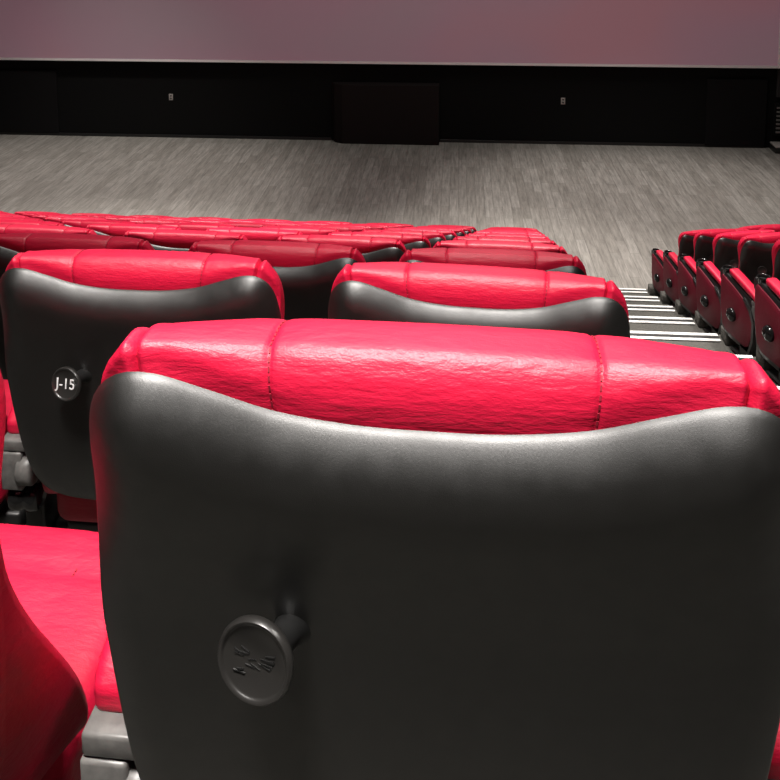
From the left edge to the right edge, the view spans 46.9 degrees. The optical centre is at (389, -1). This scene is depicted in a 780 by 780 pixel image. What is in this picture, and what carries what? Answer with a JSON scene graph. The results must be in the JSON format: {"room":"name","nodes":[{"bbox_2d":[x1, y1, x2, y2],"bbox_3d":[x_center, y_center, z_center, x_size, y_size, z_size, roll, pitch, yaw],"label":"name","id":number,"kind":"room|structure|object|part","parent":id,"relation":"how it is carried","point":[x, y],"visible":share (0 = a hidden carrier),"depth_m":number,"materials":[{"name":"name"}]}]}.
{"room":"auditorium","nodes":[
{"label":"auditorium","id":0,"kind":"room"},
{"bbox_2d":[0,135,779,296],"bbox_3d":[-1.819,3.735,14.933,24.283,0.304,9.493,0,8,4],"label":"floor","id":1,"kind":"structure","parent":0,"point":[608,207],"depth_m":16.40,"materials":[{"name":"grey wood"}]},
{"bbox_2d":[14,211,59,214],"bbox_3d":[-4.795,3.377,12.544,0.776,1.065,0.697,0,8,6],"label":"chair","id":2,"kind":"object","parent":1,"relation":"on","point":[20,212],"visible":0.06,"depth_m":12.22,"materials":[{"name":"red leather"}]},
{"bbox_2d":[71,213,111,215],"bbox_3d":[-3.996,3.384,12.465,0.776,1.065,0.697,1,8,6],"label":"chair","id":3,"kind":"object","parent":1,"relation":"on","point":[77,214],"visible":0.05,"depth_m":12.14,"materials":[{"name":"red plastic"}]},
{"bbox_2d":[131,215,170,217],"bbox_3d":[-3.204,3.391,12.386,0.776,1.065,0.697,0,8,5],"label":"chair","id":4,"kind":"object","parent":1,"relation":"on","point":[143,216],"visible":0.05,"depth_m":12.06,"materials":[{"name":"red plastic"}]},
{"bbox_2d":[189,217,229,219],"bbox_3d":[-2.406,3.397,12.306,0.776,1.065,0.697,0,8,6],"label":"chair","id":5,"kind":"object","parent":1,"relation":"on","point":[206,218],"visible":0.05,"depth_m":11.98,"materials":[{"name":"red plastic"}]},
{"bbox_2d":[246,219,288,221],"bbox_3d":[-1.607,3.404,12.227,0.776,1.065,0.697,1,8,6],"label":"chair","id":6,"kind":"object","parent":1,"relation":"on","point":[265,220],"visible":0.05,"depth_m":11.89,"materials":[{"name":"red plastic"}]},
{"bbox_2d":[307,221,351,223],"bbox_3d":[-0.817,3.411,12.148,0.776,1.065,0.697,0,8,5],"label":"chair","id":7,"kind":"object","parent":1,"relation":"on","point":[331,222],"visible":0.03,"depth_m":11.81,"materials":[{"name":"red leather"}]},
{"bbox_2d":[332,82,438,144],"bbox_3d":[-0.106,2.390,18.988,2.286,1.280,0.260,0,8,4],"label":"speaker","id":8,"kind":"object","parent":1,"relation":"on","point":[394,113],"visible":1,"depth_m":18.86,"materials":[{"name":"black"}]},
{"bbox_2d":[367,223,413,227],"bbox_3d":[-0.016,3.417,12.069,0.776,1.065,0.697,1,8,6],"label":"chair","id":9,"kind":"object","parent":1,"relation":"on","point":[401,225],"visible":0.04,"depth_m":11.73,"materials":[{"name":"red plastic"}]},
{"bbox_2d":[428,225,476,232],"bbox_3d":[0.777,3.424,11.989,0.776,1.065,0.696,0,8,5],"label":"chair","id":10,"kind":"object","parent":1,"relation":"on","point":[472,229],"visible":0.04,"depth_m":11.65,"materials":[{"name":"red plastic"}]},
{"bbox_2d":[490,227,537,230],"bbox_3d":[1.627,3.432,11.903,0.884,1.065,0.689,0,8,5],"label":"chair","id":11,"kind":"object","parent":1,"relation":"on","point":[490,227],"visible":0.04,"depth_m":11.61,"materials":[{"name":"red leather"}]},
{"bbox_2d":[619,288,647,293],"bbox_3d":[2.736,3.945,12.188,1.449,0.062,0.126,0,8,4],"label":"trim","id":12,"kind":"structure","parent":1,"relation":"on","point":[623,290],"depth_m":12.15,"materials":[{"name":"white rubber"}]},
{"bbox_2d":[648,284,657,294],"bbox_3d":[3.674,3.886,12.068,0.400,0.100,0.150,0,8,4],"label":"trim","id":13,"kind":"structure","parent":1,"relation":"on","point":[651,290],"depth_m":12.01,"materials":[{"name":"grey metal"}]},
{"bbox_2d":[651,229,719,293],"bbox_3d":[3.964,3.435,11.791,0.926,1.065,0.689,-2,8,-10],"label":"chair","id":14,"kind":"object","parent":1,"relation":"on","point":[685,239],"visible":0.16,"depth_m":11.73,"materials":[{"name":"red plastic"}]},
{"bbox_3d":[3.578,3.487,11.818,0.072,0.239,0.509,-2,8,-10],"label":"armrest","id":15,"kind":"part","parent":14,"relation":"part of","materials":[{"name":"red leather"}]},
{"bbox_3d":[3.551,3.623,11.828,0.033,0.446,0.454,-2,8,-10],"label":"panel","id":16,"kind":"part","parent":14,"relation":"part of","materials":[{"name":"red leather"}]},
{"bbox_2d":[678,229,719,255],"bbox_3d":[3.991,3.277,11.618,0.704,0.706,0.274,-2,8,-10],"label":"backrest cushion","id":17,"kind":"object","parent":14,"relation":"on","point":[685,247],"depth_m":11.41,"materials":[{"name":"red leather"}]},
{"bbox_2d":[740,224,779,229],"bbox_3d":[4.771,3.411,11.940,0.884,1.065,0.689,-2,8,-10],"label":"chair","id":18,"kind":"object","parent":1,"relation":"on","point":[754,227],"visible":0.06,"depth_m":11.60,"materials":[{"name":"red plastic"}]},
{"bbox_2d":[770,142,779,153],"bbox_3d":[8.346,3.011,18.301,1.100,0.150,0.360,0,8,4],"label":"step","id":19,"kind":"structure","parent":1,"relation":"on","point":[774,146],"depth_m":18.24,"materials":[{"name":"black wood"}]},
{"bbox_2d":[0,60,779,147],"bbox_3d":[-1.450,-2.223,18.758,24.200,11.100,0.300,0,8,4],"label":"wall","id":20,"kind":"structure","parent":0,"point":[477,102],"depth_m":19.02,"materials":[{"name":"black fabric"}]},
{"bbox_2d":[0,132,762,147],"bbox_3d":[-2.898,2.965,19.398,21.270,0.060,0.030,0,8,4],"label":"baseboard","id":21,"kind":"structure","parent":20,"relation":"attached to","point":[1,133],"depth_m":19.27,"materials":[{"name":"black plastic"}]},
{"bbox_2d":[0,0,779,67],"bbox_3d":[-1.844,-1.981,18.584,19.504,6.660,0.170,0,8,4],"label":"screen","id":22,"kind":"object","parent":20,"relation":"attached to","point":[605,33],"visible":1,"depth_m":18.70,"materials":[{"name":"grey"}]},
{"bbox_2d":[772,102,779,135],"bbox_3d":[8.118,2.445,18.428,0.500,0.680,0.115,0,8,4],"label":"louvres","id":23,"kind":"object","parent":20,"relation":"attached to","point":[776,113],"visible":1,"depth_m":18.41,"materials":[{"name":"black metal"}]},
{"bbox_2d":[626,297,673,305],"bbox_3d":[-2.125,4.021,11.135,24.148,0.745,2.421,0,8,0],"label":"floor","id":24,"kind":"structure","parent":0,"point":[660,303],"depth_m":10.85,"materials":[{"name":"grey carpet"}]},
{"bbox_2d":[22,213,69,217],"bbox_3d":[-4.173,3.099,11.277,0.776,1.065,0.697,0,8,6],"label":"chair","id":25,"kind":"object","parent":24,"relation":"on","point":[29,215],"visible":0.06,"depth_m":10.95,"materials":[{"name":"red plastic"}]},
{"bbox_2d":[87,215,131,217],"bbox_3d":[-3.374,3.105,11.197,0.776,1.065,0.696,1,8,6],"label":"chair","id":26,"kind":"object","parent":24,"relation":"on","point":[94,216],"visible":0.04,"depth_m":10.88,"materials":[{"name":"red leather"}]},
{"bbox_2d":[152,217,195,219],"bbox_3d":[-2.581,3.112,11.118,0.776,1.065,0.696,0,8,5],"label":"chair","id":27,"kind":"object","parent":24,"relation":"on","point":[161,218],"visible":0.05,"depth_m":10.79,"materials":[{"name":"red leather"}]},
{"bbox_2d":[220,219,264,222],"bbox_3d":[-1.786,3.119,11.039,0.776,1.065,0.696,0,8,5],"label":"chair","id":28,"kind":"object","parent":24,"relation":"on","point":[233,220],"visible":0.03,"depth_m":10.72,"materials":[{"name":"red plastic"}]},
{"bbox_2d":[288,221,330,224],"bbox_3d":[-0.986,3.125,10.960,0.776,1.065,0.696,1,8,6],"label":"chair","id":29,"kind":"object","parent":24,"relation":"on","point":[308,223],"visible":0.06,"depth_m":10.62,"materials":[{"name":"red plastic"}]},
{"bbox_2d":[356,224,401,228],"bbox_3d":[-0.191,3.132,10.880,0.776,1.065,0.696,0,8,6],"label":"chair","id":30,"kind":"object","parent":24,"relation":"on","point":[383,225],"visible":0.05,"depth_m":10.54,"materials":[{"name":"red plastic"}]},
{"bbox_2d":[418,226,471,234],"bbox_3d":[0.605,3.139,10.801,0.776,1.065,0.697,0,8,6],"label":"chair","id":31,"kind":"object","parent":24,"relation":"on","point":[466,230],"visible":0.09,"depth_m":10.47,"materials":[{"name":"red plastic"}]},
{"bbox_2d":[485,228,539,232],"bbox_3d":[1.457,3.146,10.714,0.884,1.065,0.689,1,8,6],"label":"chair","id":32,"kind":"object","parent":24,"relation":"on","point":[487,228],"visible":0.03,"depth_m":10.40,"materials":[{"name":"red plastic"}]},
{"bbox_2d":[624,296,659,301],"bbox_3d":[2.554,3.659,11.000,1.432,0.062,0.126,0,8,4],"label":"trim","id":33,"kind":"structure","parent":24,"relation":"on","point":[627,298],"depth_m":10.96,"materials":[{"name":"white rubber"}]},
{"bbox_2d":[660,291,671,303],"bbox_3d":[3.484,3.601,10.881,0.400,0.100,0.150,0,8,4],"label":"trim","id":34,"kind":"structure","parent":24,"relation":"on","point":[665,300],"depth_m":10.82,"materials":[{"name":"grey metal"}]},
{"bbox_2d":[663,228,747,306],"bbox_3d":[3.759,3.130,10.602,0.926,1.065,0.689,-2,8,-10],"label":"chair","id":35,"kind":"object","parent":24,"relation":"on","point":[702,241],"visible":0.25,"depth_m":10.49,"materials":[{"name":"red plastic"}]},
{"bbox_3d":[3.373,3.181,10.629,0.072,0.239,0.509,-2,8,-10],"label":"armrest","id":36,"kind":"part","parent":35,"relation":"part of","materials":[{"name":"red leather"}]},
{"bbox_3d":[3.346,3.318,10.639,0.033,0.446,0.454,-2,8,-10],"label":"panel","id":37,"kind":"part","parent":35,"relation":"part of","materials":[{"name":"red leather"}]},
{"bbox_2d":[693,228,747,260],"bbox_3d":[3.786,2.971,10.430,0.704,0.706,0.274,-2,8,-10],"label":"backrest cushion","id":38,"kind":"object","parent":35,"relation":"on","point":[701,251],"depth_m":10.23,"materials":[{"name":"red leather"}]},
{"bbox_2d":[759,225,779,231],"bbox_3d":[4.565,3.106,10.752,0.884,1.065,0.689,-2,8,-10],"label":"chair","id":39,"kind":"object","parent":24,"relation":"on","point":[776,228],"visible":0.03,"depth_m":10.38,"materials":[{"name":"red leather"}]},
{"bbox_2d":[628,307,690,317],"bbox_3d":[-2.213,3.951,9.977,24.152,1.190,2.433,0,8,0],"label":"floor","id":40,"kind":"structure","parent":0,"point":[631,313],"depth_m":9.65,"materials":[{"name":"grey carpet"}]},
{"bbox_2d":[31,214,86,220],"bbox_3d":[-3.551,2.816,10.008,0.776,1.065,0.697,0,8,5],"label":"chair","id":41,"kind":"object","parent":40,"relation":"on","point":[44,216],"visible":0.04,"depth_m":9.68,"materials":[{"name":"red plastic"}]},
{"bbox_2d":[105,217,160,220],"bbox_3d":[-2.751,2.822,9.929,0.776,1.065,0.697,1,8,6],"label":"chair","id":42,"kind":"object","parent":40,"relation":"on","point":[110,218],"visible":0.06,"depth_m":9.60,"materials":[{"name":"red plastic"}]},
{"bbox_2d":[179,219,232,222],"bbox_3d":[-1.954,2.829,9.850,0.776,1.065,0.696,1,8,6],"label":"chair","id":43,"kind":"object","parent":40,"relation":"on","point":[190,220],"visible":0.04,"depth_m":9.53,"materials":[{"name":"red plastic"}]},
{"bbox_2d":[251,222,307,225],"bbox_3d":[-1.157,2.836,9.771,0.776,1.065,0.697,1,8,6],"label":"chair","id":44,"kind":"object","parent":40,"relation":"on","point":[275,223],"visible":0.07,"depth_m":9.44,"materials":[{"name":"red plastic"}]},
{"bbox_2d":[331,224,385,229],"bbox_3d":[-0.365,2.842,9.691,0.776,1.065,0.696,0,8,6],"label":"chair","id":45,"kind":"object","parent":40,"relation":"on","point":[368,227],"visible":0.06,"depth_m":9.35,"materials":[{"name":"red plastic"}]},
{"bbox_2d":[403,227,464,236],"bbox_3d":[0.433,2.849,9.612,0.776,1.065,0.697,1,8,6],"label":"chair","id":46,"kind":"object","parent":40,"relation":"on","point":[459,232],"visible":0.02,"depth_m":9.26,"materials":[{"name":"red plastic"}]},
{"bbox_2d":[480,229,542,234],"bbox_3d":[1.282,2.857,9.526,0.884,1.065,0.689,0,8,6],"label":"chair","id":47,"kind":"object","parent":40,"relation":"on","point":[488,229],"visible":0.06,"depth_m":9.22,"materials":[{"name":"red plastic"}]},
{"bbox_2d":[627,305,674,311],"bbox_3d":[2.372,3.369,9.812,1.415,0.062,0.126,0,8,4],"label":"trim","id":48,"kind":"structure","parent":40,"relation":"on","point":[653,308],"depth_m":9.77,"materials":[{"name":"white rubber"}]},
{"bbox_2d":[675,300,688,313],"bbox_3d":[3.293,3.311,9.694,0.400,0.100,0.150,0,8,4],"label":"trim","id":49,"kind":"structure","parent":40,"relation":"on","point":[680,309],"depth_m":9.64,"materials":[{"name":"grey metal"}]},
{"bbox_2d":[677,230,774,318],"bbox_3d":[3.553,2.840,9.416,0.926,1.065,0.689,-2,8,-10],"label":"chair","id":50,"kind":"object","parent":40,"relation":"on","point":[725,245],"visible":0.23,"depth_m":9.27,"materials":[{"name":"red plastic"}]},
{"bbox_3d":[3.167,2.892,9.442,0.072,0.239,0.509,-2,8,-10],"label":"armrest","id":51,"kind":"part","parent":50,"relation":"part of","materials":[{"name":"red leather"}]},
{"bbox_3d":[3.140,3.028,9.453,0.033,0.446,0.454,-2,8,-10],"label":"panel","id":52,"kind":"part","parent":50,"relation":"part of","materials":[{"name":"red leather"}]},
{"bbox_2d":[713,230,774,263],"bbox_3d":[3.580,2.682,9.243,0.704,0.706,0.274,-2,8,-10],"label":"backrest cushion","id":53,"kind":"object","parent":50,"relation":"on","point":[722,255],"depth_m":9.04,"materials":[{"name":"red leather"}]},
{"bbox_2d":[629,319,711,332],"bbox_3d":[-2.301,3.881,8.818,24.155,1.635,2.445,0,8,0],"label":"floor","id":54,"kind":"structure","parent":0,"point":[633,326],"depth_m":8.45,"materials":[{"name":"grey carpet"}]},
{"bbox_2d":[0,214,26,216],"bbox_3d":[-3.723,2.526,8.820,0.776,1.065,0.697,0,8,6],"label":"chair","id":55,"kind":"object","parent":54,"relation":"on","point":[0,214],"visible":0.03,"depth_m":8.49,"materials":[{"name":"red leather"}]},
{"bbox_2d":[44,216,109,222],"bbox_3d":[-2.924,2.533,8.740,0.776,1.065,0.697,1,8,6],"label":"chair","id":56,"kind":"object","parent":54,"relation":"on","point":[59,219],"visible":0.03,"depth_m":8.41,"materials":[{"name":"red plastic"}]},
{"bbox_2d":[128,219,193,224],"bbox_3d":[-2.132,2.540,8.661,0.776,1.065,0.697,0,8,5],"label":"chair","id":57,"kind":"object","parent":54,"relation":"on","point":[140,221],"visible":0.08,"depth_m":8.33,"materials":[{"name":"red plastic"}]},
{"bbox_2d":[215,222,278,227],"bbox_3d":[-1.333,2.546,8.582,0.776,1.065,0.696,1,8,6],"label":"chair","id":58,"kind":"object","parent":54,"relation":"on","point":[239,224],"visible":0.04,"depth_m":8.24,"materials":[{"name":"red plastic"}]},
{"bbox_2d":[300,225,365,231],"bbox_3d":[-0.535,2.553,8.502,0.776,1.065,0.697,1,8,6],"label":"chair","id":59,"kind":"object","parent":54,"relation":"on","point":[340,228],"visible":0.08,"depth_m":8.16,"materials":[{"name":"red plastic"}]},
{"bbox_2d":[387,228,456,240],"bbox_3d":[0.261,2.560,8.423,0.776,1.065,0.697,1,8,6],"label":"chair","id":60,"kind":"object","parent":54,"relation":"on","point":[449,235],"visible":0.09,"depth_m":8.08,"materials":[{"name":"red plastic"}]},
{"bbox_2d":[387,228,456,236],"bbox_3d":[0.278,2.402,8.243,0.704,0.706,0.274,1,8,6],"label":"backrest cushion","id":61,"kind":"object","parent":60,"relation":"on","point":[447,233],"depth_m":8.08,"materials":[{"name":"red leather"}]},
{"bbox_2d":[474,231,544,235],"bbox_3d":[1.111,2.567,8.336,0.884,1.065,0.689,1,8,6],"label":"chair","id":62,"kind":"object","parent":54,"relation":"on","point":[512,232],"visible":0.06,"depth_m":8.03,"materials":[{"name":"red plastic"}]},
{"bbox_2d":[629,316,694,324],"bbox_3d":[2.190,3.080,8.623,1.398,0.062,0.126,0,8,4],"label":"trim","id":63,"kind":"structure","parent":54,"relation":"on","point":[632,319],"depth_m":8.59,"materials":[{"name":"white rubber"}]},
{"bbox_2d":[695,311,709,327],"bbox_3d":[3.103,3.022,8.506,0.400,0.100,0.150,0,8,4],"label":"trim","id":64,"kind":"structure","parent":54,"relation":"on","point":[701,323],"depth_m":8.45,"materials":[{"name":"grey plastic"}]},
{"bbox_2d":[696,232,779,334],"bbox_3d":[3.348,2.550,8.230,0.926,1.065,0.689,-2,8,-10],"label":"chair","id":65,"kind":"object","parent":54,"relation":"on","point":[754,250],"visible":0.52,"depth_m":8.06,"materials":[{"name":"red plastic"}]},
{"bbox_3d":[2.935,2.739,8.266,0.033,0.446,0.454,-2,8,-10],"label":"panel","id":66,"kind":"part","parent":65,"relation":"part of","materials":[{"name":"red leather"}]},
{"bbox_3d":[2.962,2.602,8.256,0.072,0.239,0.509,-2,8,-10],"label":"armrest","id":67,"kind":"part","parent":65,"relation":"part of","materials":[{"name":"red leather"}]},
{"bbox_2d":[738,232,779,268],"bbox_3d":[3.375,2.392,8.057,0.704,0.706,0.274,-2,8,-10],"label":"backrest cushion","id":68,"kind":"object","parent":65,"relation":"on","point":[747,260],"depth_m":7.86,"materials":[{"name":"red leather"}]},
{"bbox_2d":[649,335,739,354],"bbox_3d":[-2.389,3.812,7.660,24.158,2.080,2.456,0,8,0],"label":"floor","id":69,"kind":"structure","parent":0,"point":[714,346],"depth_m":7.28,"materials":[{"name":"grey wood"}]},
{"bbox_2d":[0,216,42,220],"bbox_3d":[-3.103,2.244,7.551,0.776,1.065,0.696,0,8,5],"label":"chair","id":70,"kind":"object","parent":69,"relation":"on","point":[1,217],"visible":0.06,"depth_m":7.22,"materials":[{"name":"red leather"}]},
{"bbox_2d":[62,219,138,227],"bbox_3d":[-2.300,2.250,7.472,0.776,1.065,0.697,1,8,6],"label":"chair","id":71,"kind":"object","parent":69,"relation":"on","point":[82,223],"visible":0.05,"depth_m":7.14,"materials":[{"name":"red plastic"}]},
{"bbox_2d":[160,223,237,230],"bbox_3d":[-1.511,2.257,7.393,0.776,1.065,0.697,0,8,5],"label":"chair","id":72,"kind":"object","parent":69,"relation":"on","point":[184,226],"visible":0.08,"depth_m":7.06,"materials":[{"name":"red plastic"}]},
{"bbox_2d":[260,226,339,234],"bbox_3d":[-0.710,2.264,7.313,0.776,1.065,0.697,1,8,6],"label":"chair","id":73,"kind":"object","parent":69,"relation":"on","point":[305,230],"visible":0.06,"depth_m":6.97,"materials":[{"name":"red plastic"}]},
{"bbox_2d":[361,229,445,247],"bbox_3d":[0.085,2.270,7.234,0.776,1.065,0.696,0,8,6],"label":"chair","id":74,"kind":"object","parent":69,"relation":"on","point":[433,237],"visible":0.12,"depth_m":6.88,"materials":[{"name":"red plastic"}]},
{"bbox_2d":[361,229,445,240],"bbox_3d":[0.102,2.113,7.054,0.704,0.706,0.274,0,8,6],"label":"backrest cushion","id":75,"kind":"object","parent":74,"relation":"on","point":[431,236],"depth_m":6.89,"materials":[{"name":"red leather"}]},
{"bbox_2d":[465,233,548,238],"bbox_3d":[0.933,2.278,7.148,0.884,1.065,0.689,0,8,5],"label":"chair","id":76,"kind":"object","parent":69,"relation":"on","point":[469,234],"visible":0.06,"depth_m":6.83,"materials":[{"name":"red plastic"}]},
{"bbox_2d":[630,331,720,341],"bbox_3d":[2.008,2.791,7.435,1.381,0.062,0.126,0,8,4],"label":"trim","id":77,"kind":"structure","parent":69,"relation":"on","point":[644,335],"depth_m":7.40,"materials":[{"name":"white rubber"}]},
{"bbox_2d":[720,325,738,345],"bbox_3d":[2.913,2.732,7.318,0.400,0.100,0.150,0,8,4],"label":"trim","id":78,"kind":"structure","parent":69,"relation":"on","point":[727,340],"depth_m":7.26,"materials":[{"name":"grey plastic"}]},
{"bbox_2d":[720,239,779,356],"bbox_3d":[3.143,2.261,7.043,0.926,1.065,0.689,-2,8,-10],"label":"chair","id":79,"kind":"object","parent":69,"relation":"on","point":[737,301],"visible":0.56,"depth_m":7.02,"materials":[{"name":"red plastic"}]},
{"bbox_3d":[2.730,2.449,7.080,0.033,0.446,0.454,-2,8,-10],"label":"panel","id":80,"kind":"part","parent":79,"relation":"part of","materials":[{"name":"red leather"}]},
{"bbox_3d":[2.757,2.312,7.069,0.072,0.239,0.509,-2,8,-10],"label":"armrest","id":81,"kind":"part","parent":79,"relation":"part of","materials":[{"name":"red leather"}]},
{"bbox_2d":[772,239,779,277],"bbox_3d":[3.170,2.102,6.870,0.704,0.706,0.274,-2,8,-10],"label":"backrest cushion","id":82,"kind":"object","parent":79,"relation":"on","point":[776,247],"depth_m":6.67,"materials":[{"name":"red leather"}]},
{"bbox_2d":[753,357,779,385],"bbox_3d":[-2.476,3.743,6.502,24.162,2.525,2.467,0,8,0],"label":"floor","id":83,"kind":"structure","parent":0,"point":[754,358],"depth_m":6.03,"materials":[{"name":"grey carpet"}]},
{"bbox_2d":[0,219,63,225],"bbox_3d":[-2.478,1.961,6.283,0.776,1.065,0.697,0,8,6],"label":"chair","id":84,"kind":"object","parent":83,"relation":"on","point":[2,221],"visible":0.04,"depth_m":5.95,"materials":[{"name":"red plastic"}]},
{"bbox_2d":[86,223,181,235],"bbox_3d":[-1.679,1.967,6.204,0.776,1.065,0.696,1,8,6],"label":"chair","id":85,"kind":"object","parent":83,"relation":"on","point":[116,229],"visible":0.06,"depth_m":5.87,"materials":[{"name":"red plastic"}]},
{"bbox_2d":[206,227,302,240],"bbox_3d":[-0.882,1.974,6.124,0.776,1.065,0.697,1,8,6],"label":"chair","id":86,"kind":"object","parent":83,"relation":"on","point":[265,234],"visible":0.05,"depth_m":5.78,"materials":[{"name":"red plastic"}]},
{"bbox_2d":[328,232,430,250],"bbox_3d":[-0.091,1.981,6.045,0.776,1.065,0.697,0,8,5],"label":"chair","id":87,"kind":"object","parent":83,"relation":"on","point":[410,241],"visible":0.09,"depth_m":5.69,"materials":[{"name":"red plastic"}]},
{"bbox_2d":[453,236,556,244],"bbox_3d":[0.763,1.988,5.959,0.884,1.065,0.689,0,8,6],"label":"chair","id":88,"kind":"object","parent":83,"relation":"on","point":[491,238],"visible":0.03,"depth_m":5.64,"materials":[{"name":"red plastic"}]},
{"bbox_2d":[735,355,753,359],"bbox_3d":[1.826,2.501,6.247,1.364,0.062,0.126,0,8,4],"label":"trim","id":89,"kind":"structure","parent":83,"relation":"on","point":[740,357],"depth_m":6.22,"materials":[{"name":"white rubber"}]},
{"bbox_2d":[756,348,776,369],"bbox_3d":[2.722,2.442,6.131,0.400,0.100,0.150,0,8,4],"label":"trim","id":90,"kind":"structure","parent":83,"relation":"on","point":[764,364],"depth_m":6.08,"materials":[{"name":"grey carpet"}]},
{"bbox_2d":[754,274,779,384],"bbox_3d":[2.937,1.971,5.857,0.926,1.065,0.689,-2,8,-10],"label":"chair","id":91,"kind":"object","parent":83,"relation":"on","point":[767,289],"visible":1,"depth_m":5.94,"materials":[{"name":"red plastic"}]},
{"bbox_3d":[2.551,2.023,5.883,0.072,0.239,0.509,-2,8,-10],"label":"armrest","id":92,"kind":"part","parent":91,"relation":"part of","materials":[{"name":"red leather"}]},
{"bbox_3d":[-2.565,3.585,6.004,24.000,2.970,3.043,0,8,4],"label":"floor","id":93,"kind":"structure","parent":0,"visible":0},
{"bbox_2d":[0,224,96,234],"bbox_3d":[-1.851,1.678,5.015,0.776,1.065,0.697,1,8,6],"label":"chair","id":94,"kind":"object","parent":93,"relation":"on","point":[4,228],"visible":0.07,"depth_m":4.68,"materials":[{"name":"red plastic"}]},
{"bbox_2d":[123,229,247,250],"bbox_3d":[-1.055,1.685,4.936,0.776,1.065,0.697,1,8,6],"label":"chair","id":95,"kind":"object","parent":93,"relation":"on","point":[162,239],"visible":0.08,"depth_m":4.59,"materials":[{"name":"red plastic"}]},
{"bbox_2d":[276,235,406,261],"bbox_3d":[-0.261,1.691,4.856,0.776,1.065,0.696,0,8,6],"label":"chair","id":96,"kind":"object","parent":93,"relation":"on","point":[373,249],"visible":0.08,"depth_m":4.50,"materials":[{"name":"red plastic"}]},
{"bbox_2d":[433,240,567,253],"bbox_3d":[0.592,1.699,4.769,0.884,1.065,0.689,1,8,6],"label":"chair","id":97,"kind":"object","parent":93,"relation":"on","point":[489,244],"visible":0.05,"depth_m":4.45,"materials":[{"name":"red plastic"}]},
{"bbox_3d":[-2.654,3.515,4.851,24.000,3.415,3.070,0,8,4],"label":"floor","id":98,"kind":"structure","parent":0,"visible":0},
{"bbox_2d":[0,233,154,378],"bbox_3d":[-1.231,1.395,3.747,0.776,1.065,0.696,0,8,6],"label":"chair","id":99,"kind":"object","parent":98,"relation":"on","point":[11,244],"visible":0.12,"depth_m":3.41,"materials":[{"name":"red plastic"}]},
{"bbox_2d":[0,233,154,252],"bbox_3d":[-1.214,1.238,3.567,0.704,0.706,0.274,0,8,6],"label":"backrest cushion","id":100,"kind":"object","parent":99,"relation":"on","point":[11,242],"depth_m":3.41,"materials":[{"name":"red leather"}]},
{"bbox_2d":[188,240,365,319],"bbox_3d":[-0.432,1.402,3.667,0.776,1.065,0.697,1,8,6],"label":"chair","id":101,"kind":"object","parent":98,"relation":"on","point":[307,272],"visible":0.2,"depth_m":3.30,"materials":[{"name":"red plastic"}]},
{"bbox_2d":[188,240,365,266],"bbox_3d":[-0.416,1.245,3.487,0.704,0.706,0.274,1,8,6],"label":"backrest cushion","id":102,"kind":"object","parent":101,"relation":"on","point":[278,253],"depth_m":3.32,"materials":[{"name":"red leather"}]},
{"bbox_2d":[399,248,586,274],"bbox_3d":[0.417,1.409,3.581,0.884,1.065,0.689,1,8,6],"label":"chair","id":103,"kind":"object","parent":98,"relation":"on","point":[539,260],"visible":0.09,"depth_m":3.25,"materials":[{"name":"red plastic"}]},
{"bbox_3d":[-2.742,3.444,3.698,24.000,3.860,3.096,0,8,4],"label":"floor","id":104,"kind":"structure","parent":0,"visible":0},
{"bbox_2d":[0,379,25,524],"bbox_3d":[-1.402,1.101,2.591,0.776,1.065,0.696,0,8,6],"label":"chair","id":105,"kind":"object","parent":104,"relation":"on","point":[7,516],"visible":0.08,"depth_m":2.52,"materials":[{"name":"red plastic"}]},
{"bbox_2d":[0,379,12,503],"bbox_3d":[-1.358,1.306,2.706,0.630,0.139,0.475,0,8,6],"label":"seat cushion","id":106,"kind":"object","parent":105,"relation":"on","point":[3,493],"depth_m":2.74,"materials":[{"name":"red leather"}]},
{"bbox_2d":[5,415,7,434],"bbox_3d":[-1.385,0.944,2.411,0.704,0.706,0.274,0,8,6],"label":"backrest cushion","id":107,"kind":"object","parent":105,"relation":"on","point":[6,431],"depth_m":2.43,"materials":[{"name":"red leather"}]},
{"bbox_2d":[0,249,284,531],"bbox_3d":[-0.612,1.110,2.495,0.776,1.065,0.697,0,8,5],"label":"chair","id":108,"kind":"object","parent":104,"relation":"on","point":[66,313],"visible":0.46,"depth_m":2.16,"materials":[{"name":"black plastic"}]},
{"bbox_2d":[57,493,97,521],"bbox_3d":[-0.569,1.315,2.611,0.630,0.139,0.475,0,8,5],"label":"seat cushion","id":109,"kind":"object","parent":108,"relation":"on","point":[72,509],"depth_m":2.40,"materials":[{"name":"red leather"}]},
{"bbox_2d":[328,262,629,337],"bbox_3d":[0.261,1.120,2.388,0.884,1.065,0.689,1,8,9],"label":"chair","id":110,"kind":"object","parent":104,"relation":"on","point":[416,292],"visible":0.12,"depth_m":2.04,"materials":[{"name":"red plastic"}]},
{"bbox_3d":[-2.831,3.374,2.546,24.000,4.305,3.123,0,8,4],"label":"floor","id":111,"kind":"structure","parent":0,"visible":0},
{"bbox_2d":[0,370,106,779],"bbox_3d":[-0.767,0.821,1.300,0.776,1.065,0.696,1,8,6],"label":"chair","id":112,"kind":"object","parent":111,"relation":"on","point":[53,632],"visible":0.69,"depth_m":1.18,"materials":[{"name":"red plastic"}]},
{"bbox_2d":[0,523,106,779],"bbox_3d":[-0.722,1.026,1.415,0.630,0.139,0.475,1,8,6],"label":"seat cushion","id":113,"kind":"object","parent":112,"relation":"on","point":[54,573],"depth_m":1.45,"materials":[{"name":"red leather"}]},
{"bbox_2d":[80,318,779,779],"bbox_3d":[0.094,0.831,1.201,0.884,1.065,0.689,1,8,6],"label":"chair","id":114,"kind":"object","parent":111,"relation":"on","point":[330,549],"visible":1,"depth_m":0.86,"materials":[{"name":"black plastic"}]},
{"bbox_2d":[101,318,779,434],"bbox_3d":[0.055,0.672,1.028,0.704,0.706,0.274,1,8,6],"label":"backrest cushion","id":115,"kind":"object","parent":114,"relation":"on","point":[323,376],"depth_m":0.86,"materials":[{"name":"red leather"}]}
]}

